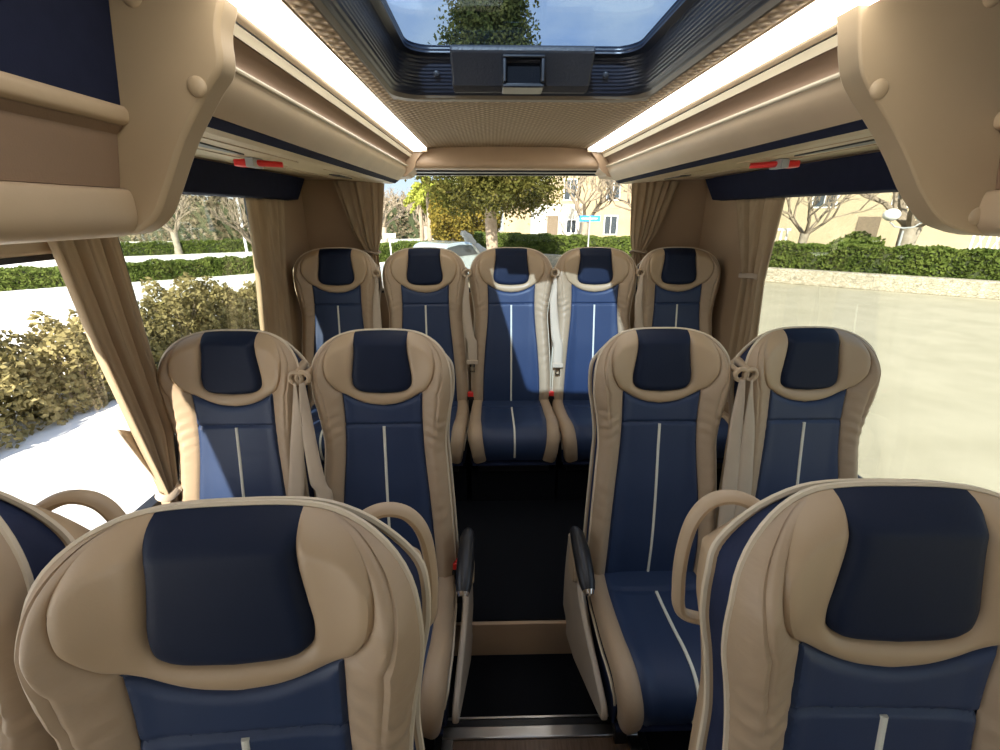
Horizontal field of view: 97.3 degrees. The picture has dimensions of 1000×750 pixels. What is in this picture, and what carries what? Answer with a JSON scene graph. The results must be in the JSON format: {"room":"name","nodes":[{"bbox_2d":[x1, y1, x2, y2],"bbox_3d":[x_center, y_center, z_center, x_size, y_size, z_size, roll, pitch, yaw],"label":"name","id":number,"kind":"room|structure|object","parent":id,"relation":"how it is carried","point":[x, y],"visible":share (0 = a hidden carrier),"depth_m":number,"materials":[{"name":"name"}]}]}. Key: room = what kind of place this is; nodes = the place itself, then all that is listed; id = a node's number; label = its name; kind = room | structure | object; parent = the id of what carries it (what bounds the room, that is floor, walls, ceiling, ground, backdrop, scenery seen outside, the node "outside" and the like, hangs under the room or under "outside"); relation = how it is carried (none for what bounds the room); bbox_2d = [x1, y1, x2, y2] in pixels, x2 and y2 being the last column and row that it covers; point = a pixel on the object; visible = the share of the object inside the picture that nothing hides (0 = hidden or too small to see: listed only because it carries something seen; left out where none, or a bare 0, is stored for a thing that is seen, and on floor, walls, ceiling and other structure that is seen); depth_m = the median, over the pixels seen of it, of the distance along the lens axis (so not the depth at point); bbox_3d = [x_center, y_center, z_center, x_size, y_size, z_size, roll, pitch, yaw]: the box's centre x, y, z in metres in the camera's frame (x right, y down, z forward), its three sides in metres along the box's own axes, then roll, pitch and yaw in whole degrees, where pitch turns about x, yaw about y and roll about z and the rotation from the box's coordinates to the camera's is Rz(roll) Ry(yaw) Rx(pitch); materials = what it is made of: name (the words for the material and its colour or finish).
{"room":"vehicle interior","nodes":[
{"label":"vehicle interior","id":0,"kind":"room"},
{"bbox_2d":[194,156,309,353],"bbox_3d":[-1.062,0.693,-0.162,0.050,2.021,6.060,0,20,-1],"label":"wall","id":1,"kind":"structure","parent":0,"point":[296,238],"depth_m":2.34,"materials":[{"name":"beige plastic"}]},
{"bbox_2d":[0,242,51,258],"bbox_3d":[-1.034,-0.242,0.788,0.053,0.085,0.790,0,20,-1],"label":"trim","id":2,"kind":"structure","parent":1,"relation":"attached to","point":[37,248],"depth_m":0.94,"materials":[{"name":"beige plastic"}]},
{"bbox_2d":[0,254,161,510],"bbox_3d":[-1.038,0.486,-0.179,0.090,0.960,3.170,0,20,-1],"label":"window","id":3,"kind":"structure","parent":1,"relation":"in","point":[151,502],"depth_m":0.98,"materials":[{"name":"clear glass"}]},
{"bbox_2d":[47,237,182,503],"bbox_3d":[-0.998,0.107,1.227,0.064,0.955,0.211,0,20,-1],"label":"curtain","id":4,"kind":"object","parent":1,"relation":"hanging from","point":[94,273],"visible":0.8,"depth_m":1.17,"materials":[{"name":"beige fabric"}]},
{"bbox_2d":[118,237,178,479],"bbox_3d":[-1.058,-0.062,1.302,0.029,0.960,0.040,0,20,-1],"label":"trim","id":5,"kind":"structure","parent":1,"relation":"attached to","point":[175,441],"depth_m":1.42,"materials":[{"name":"black plastic"}]},
{"bbox_2d":[0,0,413,244],"bbox_3d":[-0.677,-0.369,0.512,0.613,0.416,3.645,0,20,-1],"label":"luggage rack","id":6,"kind":"object","parent":1,"relation":"attached to","point":[107,107],"visible":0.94,"depth_m":0.64,"materials":[{"name":"beige plastic"}]},
{"bbox_2d":[233,157,282,168],"bbox_3d":[-0.712,-0.625,1.297,0.128,0.026,0.070,-8,22,-20],"label":"hammer","id":7,"kind":"object","parent":6,"relation":"attached to","point":[252,162],"visible":1,"depth_m":1.28,"materials":[{"name":"red plastic"}]},
{"bbox_2d":[182,158,303,200],"bbox_3d":[-1.042,-0.684,1.525,0.070,0.112,1.718,0,20,-1],"label":"trim","id":8,"kind":"structure","parent":1,"relation":"attached to","point":[205,177],"depth_m":1.71,"materials":[{"name":"blue fabric"}]},
{"bbox_2d":[244,198,249,229],"bbox_3d":[-1.106,-0.214,1.714,0.041,0.960,0.870,0,20,-1],"label":"window","id":9,"kind":"structure","parent":1,"relation":"in","point":[244,198],"depth_m":1.96,"materials":[{"name":"clear glass"}]},
{"bbox_2d":[245,198,293,346],"bbox_3d":[-1.054,-0.358,2.061,0.042,0.870,0.521,0,20,-1],"label":"curtain","id":10,"kind":"object","parent":1,"relation":"hanging from","point":[266,217],"visible":0.72,"depth_m":2.01,"materials":[{"name":"beige fabric"}]},
{"bbox_2d":[301,129,707,390],"bbox_3d":[0.033,-0.375,2.725,2.270,2.021,0.050,0,20,-1],"label":"wall","id":11,"kind":"structure","parent":0,"point":[327,223],"depth_m":2.51,"materials":[{"name":"beige plastic"}]},
{"bbox_2d":[286,142,423,179],"bbox_3d":[-0.729,-1.105,2.281,0.700,0.162,0.165,0,20,-1],"label":"trim","id":12,"kind":"structure","parent":11,"relation":"attached to","point":[411,162],"depth_m":2.22,"materials":[{"name":"beige plastic"}]},
{"bbox_2d":[333,180,383,290],"bbox_3d":[-0.766,-0.774,2.485,0.281,0.595,0.063,0,20,-1],"label":"curtain","id":13,"kind":"object","parent":11,"relation":"hanging from","point":[362,202],"visible":0.73,"depth_m":2.43,"materials":[{"name":"beige fabric"}]},
{"bbox_2d":[381,174,596,292],"bbox_3d":[0.033,-0.820,2.561,1.600,0.670,0.040,0,20,-1],"label":"window","id":14,"kind":"structure","parent":11,"relation":"in","point":[416,174],"depth_m":2.44,"materials":[{"name":"clear glass"}]},
{"bbox_2d":[416,170,595,173],"bbox_3d":[0.035,-1.096,2.376,1.400,0.008,0.095,0,20,-1],"label":"trim","id":15,"kind":"structure","parent":11,"relation":"attached to","point":[417,171],"depth_m":2.35,"materials":[{"name":"black plastic"}]},
{"bbox_2d":[415,147,597,170],"bbox_3d":[0.036,-1.130,2.287,1.090,0.119,0.128,0,20,-1],"label":"trim","id":16,"kind":"structure","parent":11,"relation":"attached to","point":[451,158],"depth_m":2.24,"materials":[{"name":"beige plastic"}]},
{"bbox_2d":[629,181,678,265],"bbox_3d":[0.854,-0.786,2.518,0.261,0.595,0.063,0,20,-1],"label":"curtain","id":17,"kind":"object","parent":11,"relation":"hanging from","point":[650,201],"visible":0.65,"depth_m":2.47,"materials":[{"name":"beige fabric"}]},
{"bbox_2d":[590,143,723,179],"bbox_3d":[0.801,-1.117,2.311,0.700,0.162,0.165,0,20,-1],"label":"trim","id":18,"kind":"structure","parent":11,"relation":"attached to","point":[602,172],"depth_m":2.24,"materials":[{"name":"beige plastic"}]},
{"bbox_2d":[285,0,810,148],"bbox_3d":[0.100,-0.133,-0.527,0.800,0.010,5.900,0,20,-1],"label":"ceiling","id":19,"kind":"structure","parent":0,"point":[580,125],"depth_m":1.47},
{"bbox_2d":[228,0,426,151],"bbox_3d":[-0.369,-0.716,1.059,0.065,0.043,2.398,0,20,-1],"label":"light strip","id":20,"kind":"object","parent":19,"relation":"attached to","point":[276,18],"visible":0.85,"depth_m":0.87,"materials":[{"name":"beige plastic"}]},
{"bbox_2d":[309,0,785,102],"bbox_3d":[0.072,-0.631,0.669,0.770,0.112,1.310,0,20,-1],"label":"roof hatch","id":21,"kind":"object","parent":19,"relation":"attached to","point":[690,31],"visible":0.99,"depth_m":1.14,"materials":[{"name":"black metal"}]},
{"bbox_2d":[587,0,877,151],"bbox_3d":[0.496,-0.723,1.076,0.065,0.043,2.398,0,20,-1],"label":"light strip","id":22,"kind":"object","parent":19,"relation":"attached to","point":[815,16],"visible":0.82,"depth_m":0.88,"materials":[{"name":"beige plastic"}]},
{"bbox_2d":[448,449,690,749],"bbox_3d":[0.098,1.534,0.175,2.270,0.210,6.060,0,20,-1],"label":"floor","id":23,"kind":"structure","parent":0,"point":[521,546],"depth_m":1.69,"materials":[{"name":"black carpet"}]},
{"bbox_2d":[0,489,125,749],"bbox_3d":[-0.750,0.801,0.510,0.439,1.252,0.671,0,20,-1],"label":"passenger seat","id":24,"kind":"object","parent":23,"relation":"on","point":[31,535],"visible":0.43,"depth_m":0.53,"materials":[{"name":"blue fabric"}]},
{"bbox_2d":[14,496,437,749],"bbox_3d":[-0.272,0.822,0.510,0.524,1.252,0.670,-1,20,-4],"label":"passenger seat","id":25,"kind":"object","parent":23,"relation":"on","point":[260,622],"visible":1,"depth_m":0.51,"materials":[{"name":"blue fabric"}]},
{"bbox_2d":[157,329,316,501],"bbox_3d":[-0.791,0.523,1.301,0.460,1.224,0.674,0,20,-1],"label":"passenger seat","id":26,"kind":"object","parent":23,"relation":"on","point":[230,397],"visible":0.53,"depth_m":1.32,"materials":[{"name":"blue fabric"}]},
{"bbox_2d":[293,247,381,472],"bbox_3d":[-0.830,0.002,2.248,0.474,1.224,0.675,0,20,-1],"label":"passenger seat","id":27,"kind":"object","parent":23,"relation":"on","point":[338,290],"visible":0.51,"depth_m":2.27,"materials":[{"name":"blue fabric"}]},
{"bbox_2d":[311,404,324,461],"bbox_3d":[-0.839,0.258,2.271,0.321,0.166,0.500,0,20,-1],"label":"seat cushion","id":28,"kind":"object","parent":27,"relation":"on","point":[315,417],"depth_m":2.07,"materials":[{"name":"blue leather"}]},
{"bbox_2d":[294,328,474,749],"bbox_3d":[-0.334,0.519,1.311,0.514,1.224,0.669,0,20,-1],"label":"passenger seat","id":29,"kind":"object","parent":23,"relation":"on","point":[383,397],"visible":0.65,"depth_m":1.33,"materials":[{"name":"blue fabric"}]},
{"bbox_2d":[421,577,438,687],"bbox_3d":[-0.351,0.776,1.333,0.312,0.166,0.500,0,20,-1],"label":"seat cushion","id":30,"kind":"object","parent":29,"relation":"on","point":[426,676],"depth_m":1.18,"materials":[{"name":"blue leather"}]},
{"bbox_2d":[382,247,477,500],"bbox_3d":[-0.362,-0.002,2.257,0.499,1.224,0.675,0,20,-1],"label":"passenger seat","id":31,"kind":"object","parent":23,"relation":"on","point":[426,289],"visible":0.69,"depth_m":2.28,"materials":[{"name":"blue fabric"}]},
{"bbox_2d":[449,401,457,441],"bbox_3d":[-0.384,0.255,2.280,0.321,0.166,0.500,0,20,-1],"label":"seat cushion","id":32,"kind":"object","parent":31,"relation":"on","point":[454,411],"depth_m":2.11,"materials":[{"name":"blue leather"}]},
{"bbox_2d":[454,620,571,655],"bbox_3d":[0.065,0.972,1.627,2.250,0.155,0.014,0,20,-1],"label":"step","id":33,"kind":"structure","parent":23,"relation":"on","point":[539,636],"depth_m":1.62,"materials":[{"name":"beige plastic"}]},
{"bbox_2d":[467,247,562,500],"bbox_3d":[0.078,-0.005,2.267,0.509,1.224,0.669,0,20,-1],"label":"passenger seat","id":34,"kind":"object","parent":23,"relation":"on","point":[514,432],"visible":0.98,"depth_m":2.27,"materials":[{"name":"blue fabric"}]},
{"bbox_2d":[481,400,546,460],"bbox_3d":[0.064,0.251,2.289,0.321,0.166,0.500,0,20,-1],"label":"seat cushion","id":35,"kind":"object","parent":34,"relation":"on","point":[511,430],"depth_m":2.09,"materials":[{"name":"blue leather"}]},
{"bbox_2d":[434,714,648,749],"bbox_3d":[0.133,1.246,1.081,0.662,0.019,0.757,0,20,-1],"label":"step","id":36,"kind":"structure","parent":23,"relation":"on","point":[582,731],"depth_m":1.38,"materials":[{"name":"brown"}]},
{"bbox_2d":[548,247,644,499],"bbox_3d":[0.516,-0.008,2.276,0.509,1.224,0.669,0,20,-1],"label":"passenger seat","id":37,"kind":"object","parent":23,"relation":"on","point":[596,286],"visible":0.66,"depth_m":2.29,"materials":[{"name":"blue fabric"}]},
{"bbox_2d":[563,400,591,459],"bbox_3d":[0.502,0.248,2.298,0.321,0.166,0.500,0,20,-1],"label":"seat cushion","id":38,"kind":"object","parent":37,"relation":"on","point":[577,412],"depth_m":2.10,"materials":[{"name":"blue leather"}]},
{"bbox_2d":[563,327,748,743],"bbox_3d":[0.480,0.513,1.327,0.514,1.224,0.669,0,20,-1],"label":"passenger seat","id":39,"kind":"object","parent":23,"relation":"on","point":[658,396],"visible":0.82,"depth_m":1.35,"materials":[{"name":"blue fabric"}]},
{"bbox_2d":[604,571,700,726],"bbox_3d":[0.501,0.769,1.350,0.312,0.166,0.500,0,20,-1],"label":"seat cushion","id":40,"kind":"object","parent":39,"relation":"on","point":[662,649],"depth_m":1.22,"materials":[{"name":"blue leather"}]},
{"bbox_2d":[634,247,728,490],"bbox_3d":[0.940,-0.011,2.284,0.451,1.224,0.669,0,20,-1],"label":"passenger seat","id":41,"kind":"object","parent":23,"relation":"on","point":[681,284],"visible":0.41,"depth_m":2.30,"materials":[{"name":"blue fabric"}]},
{"bbox_2d":[716,417,728,457],"bbox_3d":[0.941,0.245,2.307,0.321,0.166,0.500,0,20,-1],"label":"seat","id":42,"kind":"object","parent":41,"relation":"on","point":[724,423],"depth_m":2.09,"materials":[{"name":"blue leather"}]},
{"bbox_2d":[715,326,880,528],"bbox_3d":[0.946,0.510,1.335,0.460,1.224,0.674,0,20,-1],"label":"passenger seat","id":43,"kind":"object","parent":23,"relation":"on","point":[810,391],"visible":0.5,"depth_m":1.36,"materials":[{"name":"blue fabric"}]},
{"bbox_2d":[671,478,999,749],"bbox_3d":[0.451,0.802,0.518,0.495,1.252,0.670,0,20,1],"label":"passenger seat","id":44,"kind":"object","parent":23,"relation":"on","point":[850,613],"visible":1,"depth_m":0.53,"materials":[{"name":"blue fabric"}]},
{"bbox_2d":[699,150,880,413],"bbox_3d":[1.258,0.676,-0.116,0.050,2.021,6.060,0,20,-1],"label":"wall","id":45,"kind":"structure","parent":0,"point":[719,236],"depth_m":2.30,"materials":[{"name":"beige plastic"}]},
{"bbox_2d":[236,21,837,129],"bbox_3d":[0.097,-0.276,-0.468,2.370,0.006,6.110,0,20,-1],"label":"trim","id":46,"kind":"structure","parent":45,"relation":"attached to","point":[237,23],"depth_m":1.40,"materials":[{"name":"beige plastic"}]},
{"bbox_2d":[728,198,784,359],"bbox_3d":[1.148,-0.368,2.087,0.057,0.870,0.401,0,20,-1],"label":"curtain","id":47,"kind":"object","parent":45,"relation":"hanging from","point":[758,219],"visible":0.76,"depth_m":1.99,"materials":[{"name":"beige fabric"}]},
{"bbox_2d":[601,0,999,236],"bbox_3d":[0.822,-0.380,0.542,0.629,0.416,3.645,0,20,-1],"label":"luggage rack","id":48,"kind":"object","parent":45,"relation":"attached to","point":[917,84],"visible":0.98,"depth_m":0.73,"materials":[{"name":"beige plastic"}]},
{"bbox_2d":[749,158,800,169],"bbox_3d":[0.830,-0.636,1.328,0.128,0.026,0.070,7,21,18],"label":"hammer","id":49,"kind":"object","parent":48,"relation":"attached to","point":[783,163],"visible":1,"depth_m":1.31,"materials":[{"name":"red plastic"}]},
{"bbox_2d":[705,152,897,200],"bbox_3d":[1.149,-0.700,1.569,0.070,0.112,1.718,0,20,-1],"label":"window blind","id":50,"kind":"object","parent":45,"relation":"attached to","point":[868,173],"depth_m":1.57,"materials":[{"name":"blue fabric"}]},
{"label":"outside","id":51,"kind":"structure","parent":0,"visible":0},
{"bbox_2d":[468,266,999,492],"bbox_3d":[29.390,-2.903,14.921,61.400,0.100,90.000,0,20,0],"label":"ground","id":52,"kind":"structure","parent":51,"point":[934,413],"depth_m":7.08,"materials":[{"name":"concrete"}]},
{"bbox_2d":[460,230,486,252],"bbox_3d":[-0.815,-4.656,17.045,1.378,1.808,0.784,0,20,0],"label":"sculpture","id":53,"kind":"object","parent":52,"relation":"on","point":[468,237],"visible":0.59,"depth_m":16.74,"materials":[{"name":"grey stone"}]},
{"bbox_2d":[473,206,502,232],"bbox_3d":[-1.151,-8.763,25.466,2.802,3.590,3.035,0,20,0],"label":"tree","id":54,"kind":"object","parent":52,"relation":"on","point":[480,225],"visible":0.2,"depth_m":24.86,"materials":[{"name":"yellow plant"}]},
{"bbox_2d":[404,0,579,249],"bbox_3d":[-0.172,-7.004,13.357,5.554,8.685,5.679,6,21,15],"label":"evergreen tree","id":55,"kind":"object","parent":52,"relation":"on","point":[477,22],"visible":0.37,"depth_m":11.90,"materials":[{"name":"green plant"}]},
{"bbox_2d":[531,204,582,237],"bbox_3d":[3.895,-10.021,29.839,3.400,2.900,3.050,3,20,8],"label":"house","id":56,"kind":"structure","parent":52,"relation":"on","point":[566,222],"depth_m":28.30,"materials":[{"name":"white paint"}]},
{"bbox_2d":[503,176,631,236],"bbox_3d":[7.247,-15.460,35.824,13.600,8.950,8.800,3,20,8],"label":"house","id":57,"kind":"structure","parent":52,"relation":"on","point":[612,222],"depth_m":32.77,"materials":[{"name":"paint"}]},
{"bbox_2d":[579,216,600,246],"bbox_3d":[3.640,-5.372,18.166,0.840,2.280,0.060,0,20,0],"label":"street sign","id":58,"kind":"object","parent":52,"relation":"on","point":[589,219],"visible":0.83,"depth_m":17.80,"materials":[{"name":"blue metal"}]},
{"bbox_2d":[556,176,631,234],"bbox_3d":[4.638,-9.184,23.922,4.047,5.491,5.945,0,20,0],"label":"bare tree","id":59,"kind":"object","parent":52,"relation":"on","point":[585,225],"visible":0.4,"depth_m":23.27,"materials":[{"name":"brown plant"}]},
{"bbox_2d":[585,180,631,214],"bbox_3d":[6.954,-8.890,22.574,4.923,5.876,5.257,6,21,16],"label":"bare tree","id":60,"kind":"object","parent":52,"relation":"on","point":[629,189],"visible":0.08,"depth_m":21.98,"materials":[{"name":"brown plant"}]},
{"bbox_2d":[544,254,999,299],"bbox_3d":[8.721,-3.985,16.982,28.336,0.500,0.450,14,25,33],"label":"stone wall","id":61,"kind":"structure","parent":52,"relation":"on","point":[957,287],"depth_m":14.21,"materials":[{"name":"beige stone"}]},
{"bbox_2d":[782,193,888,243],"bbox_3d":[12.261,-6.102,17.515,4.229,4.154,3.902,0,20,0],"label":"bare tree","id":62,"kind":"object","parent":52,"relation":"on","point":[804,235],"visible":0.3,"depth_m":17.26,"materials":[{"name":"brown plant"}]},
{"bbox_2d":[829,230,885,245],"bbox_3d":[13.026,-4.419,16.340,2.121,1.805,2.113,9,22,23],"label":"bush","id":63,"kind":"object","parent":52,"relation":"on","point":[858,237],"visible":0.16,"depth_m":15.89,"materials":[{"name":"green plant"}]},
{"bbox_2d":[775,192,998,248],"bbox_3d":[19.647,-10.610,24.153,11.600,7.950,7.800,14,25,33],"label":"house","id":64,"kind":"structure","parent":52,"relation":"on","point":[872,222],"depth_m":21.87,"materials":[{"name":"paint"}]},
{"bbox_2d":[859,192,925,246],"bbox_3d":[15.230,-6.035,15.924,5.315,5.142,5.187,0,20,0],"label":"bare tree","id":65,"kind":"object","parent":52,"relation":"on","point":[907,219],"visible":0.08,"depth_m":16.12,"materials":[{"name":"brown plant"}]},
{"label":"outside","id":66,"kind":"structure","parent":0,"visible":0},
{"bbox_2d":[0,239,433,529],"bbox_3d":[-30.610,-2.905,14.921,58.600,0.104,90.001,0,20,0],"label":"pavement","id":67,"kind":"structure","parent":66,"point":[87,452],"depth_m":4.75,"materials":[{"name":"white concrete"}]},
{"bbox_2d":[0,342,72,448],"bbox_3d":[-5.871,0.033,4.799,1.572,1.493,1.521,18,27,40],"label":"bush","id":68,"kind":"object","parent":67,"relation":"on","point":[9,370],"visible":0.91,"depth_m":5.01,"materials":[{"name":"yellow plant"}]},
{"bbox_2d":[0,310,114,422],"bbox_3d":[-5.734,-0.220,5.809,1.250,1.268,1.646,1,20,3],"label":"bush","id":69,"kind":"object","parent":67,"relation":"on","point":[69,342],"visible":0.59,"depth_m":5.53,"materials":[{"name":"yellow plant"}]},
{"bbox_2d":[62,309,180,386],"bbox_3d":[-5.956,-0.650,6.777,1.514,1.402,1.648,0,20,0],"label":"bush","id":70,"kind":"object","parent":67,"relation":"on","point":[151,334],"visible":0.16,"depth_m":6.88,"materials":[{"name":"green plant"}]},
{"bbox_2d":[0,255,254,291],"bbox_3d":[-13.913,-3.808,16.181,15.147,0.848,1.232,-15,25,-34],"label":"hedge","id":71,"kind":"object","parent":67,"relation":"on","point":[21,277],"visible":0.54,"depth_m":16.38,"materials":[{"name":"green plant"}]},
{"bbox_2d":[137,275,220,363],"bbox_3d":[-5.660,-1.016,7.699,1.252,1.448,1.566,1,20,3],"label":"bush","id":72,"kind":"object","parent":67,"relation":"on","point":[185,307],"visible":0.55,"depth_m":7.47,"materials":[{"name":"green plant"}]},
{"bbox_2d":[162,194,200,254],"bbox_3d":[-19.292,-8.970,25.572,3.471,3.949,2.930,14,24,33],"label":"bare tree","id":73,"kind":"object","parent":67,"relation":"on","point":[174,234],"visible":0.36,"depth_m":25.93,"materials":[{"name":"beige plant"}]},
{"bbox_2d":[120,238,251,255],"bbox_3d":[-19.666,-7.848,26.945,23.876,0.944,1.238,-11,23,-28],"label":"hedge","id":74,"kind":"object","parent":67,"relation":"on","point":[160,247],"visible":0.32,"depth_m":26.84,"materials":[{"name":"green plant"}]},
{"bbox_2d":[179,272,254,333],"bbox_3d":[-5.846,-1.373,8.733,1.350,1.400,1.706,0,20,0],"label":"bush","id":75,"kind":"object","parent":67,"relation":"on","point":[215,293],"visible":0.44,"depth_m":8.67,"materials":[{"name":"green plant"}]},
{"bbox_2d":[209,197,250,243],"bbox_3d":[-11.319,-6.813,20.460,3.568,3.456,2.800,-7,22,-19],"label":"bare tree","id":76,"kind":"object","parent":67,"relation":"on","point":[237,223],"visible":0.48,"depth_m":19.73,"materials":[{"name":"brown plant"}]},
{"bbox_2d":[212,280,259,329],"bbox_3d":[-5.490,-1.579,9.718,1.376,1.107,1.772,-3,21,-9],"label":"bush","id":77,"kind":"object","parent":67,"relation":"on","point":[248,296],"visible":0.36,"depth_m":9.36,"materials":[{"name":"green plant"}]},
{"bbox_2d":[236,199,248,255],"bbox_3d":[-13.610,-9.341,22.669,0.600,6.600,0.200,0,20,0],"label":"lamp post","id":78,"kind":"object","parent":67,"relation":"on","point":[244,239],"visible":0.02,"depth_m":23.44,"materials":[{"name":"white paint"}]},
{"bbox_2d":[119,191,434,241],"bbox_3d":[-32.406,-14.161,39.099,60.408,4.720,5.047,-4,21,-10],"label":"tree","id":79,"kind":"object","parent":67,"relation":"on","point":[199,225],"visible":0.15,"depth_m":38.99,"materials":[{"name":"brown plant"}]},
{"bbox_2d":[383,233,395,253],"bbox_3d":[-5.035,-5.740,20.285,0.550,1.500,0.070,0,20,0],"label":"board","id":80,"kind":"object","parent":67,"relation":"on","point":[385,235],"visible":0.82,"depth_m":20.04,"materials":[{"name":"white paint"}]},
{"bbox_2d":[382,187,413,242],"bbox_3d":[-8.189,-11.521,31.667,4.446,4.507,5.156,0,20,0],"label":"bare tree","id":81,"kind":"object","parent":67,"relation":"on","point":[384,226],"visible":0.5,"depth_m":32.18,"materials":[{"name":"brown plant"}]},
{"bbox_2d":[379,239,427,261],"bbox_3d":[-5.212,-6.703,23.647,4.660,1.098,1.221,-17,26,-38],"label":"hedge","id":82,"kind":"object","parent":67,"relation":"on","point":[384,248],"visible":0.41,"depth_m":22.80,"materials":[{"name":"green plant"}]},
{"bbox_2d":[400,183,427,240],"bbox_3d":[-5.345,-12.345,33.928,5.248,4.483,3.620,18,27,40],"label":"bare tree","id":83,"kind":"object","parent":67,"relation":"on","point":[425,224],"visible":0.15,"depth_m":34.15,"materials":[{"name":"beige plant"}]},
{"bbox_2d":[403,189,430,240],"bbox_3d":[-4.566,-8.890,25.538,1.681,3.774,1.822,17,26,39],"label":"palm tree","id":84,"kind":"object","parent":67,"relation":"on","point":[408,200],"visible":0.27,"depth_m":25.07,"materials":[{"name":"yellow plant"}]},
{"bbox_2d":[410,176,434,240],"bbox_3d":[-3.837,-8.617,24.009,1.837,4.321,1.814,0,20,0],"label":"palm tree","id":85,"kind":"object","parent":67,"relation":"on","point":[419,196],"visible":0.35,"depth_m":23.32,"materials":[{"name":"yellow plant"}]},
{"bbox_2d":[380,240,479,274],"bbox_3d":[-2.163,-3.909,15.399,1.660,1.447,3.848,15,25,35],"label":"car","id":86,"kind":"object","parent":67,"relation":"on","point":[467,251],"visible":0.3,"depth_m":15.15,"materials":[{"name":"silver metal"}]},
{"bbox_2d":[428,187,475,241],"bbox_3d":[-2.211,-6.949,20.289,2.292,3.781,2.460,0,20,0],"label":"tree","id":87,"kind":"object","parent":67,"relation":"on","point":[448,229],"visible":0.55,"depth_m":19.66,"materials":[{"name":"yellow plant"}]},
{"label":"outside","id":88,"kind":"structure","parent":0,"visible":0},
{"bbox_3d":[27.590,-7.308,26.513,65.000,0.120,65.200,0,20,0],"label":"terrace","id":89,"kind":"object","parent":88,"visible":0},
{"bbox_2d":[473,231,999,280],"bbox_3d":[9.172,-4.689,17.395,28.443,1.434,1.226,14,25,33],"label":"hedge","id":90,"kind":"object","parent":89,"relation":"on","point":[978,263],"visible":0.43,"depth_m":14.92,"materials":[{"name":"green plant"}]},
{"bbox_2d":[775,228,791,240],"bbox_3d":[11.970,-6.108,20.789,2.750,1.600,0.180,14,25,33],"label":"balustrade","id":91,"kind":"object","parent":89,"relation":"on","point":[779,229],"visible":0.12,"depth_m":19.92,"materials":[{"name":"white paint"}]},
{"bbox_2d":[882,209,921,245],"bbox_3d":[13.590,-4.396,15.009,1.340,2.400,0.500,11,23,28],"label":"globe lamp","id":92,"kind":"object","parent":89,"relation":"on","point":[890,215],"visible":0.56,"depth_m":14.76,"materials":[{"name":"white metal"}]},
{"bbox_2d":[969,235,999,248],"bbox_3d":[17.690,-4.390,14.372,3.300,1.630,0.100,14,25,33],"label":"lattice fence","id":93,"kind":"object","parent":89,"relation":"on","point":[973,236],"visible":0.26,"depth_m":15.11,"materials":[{"name":"white paint"}]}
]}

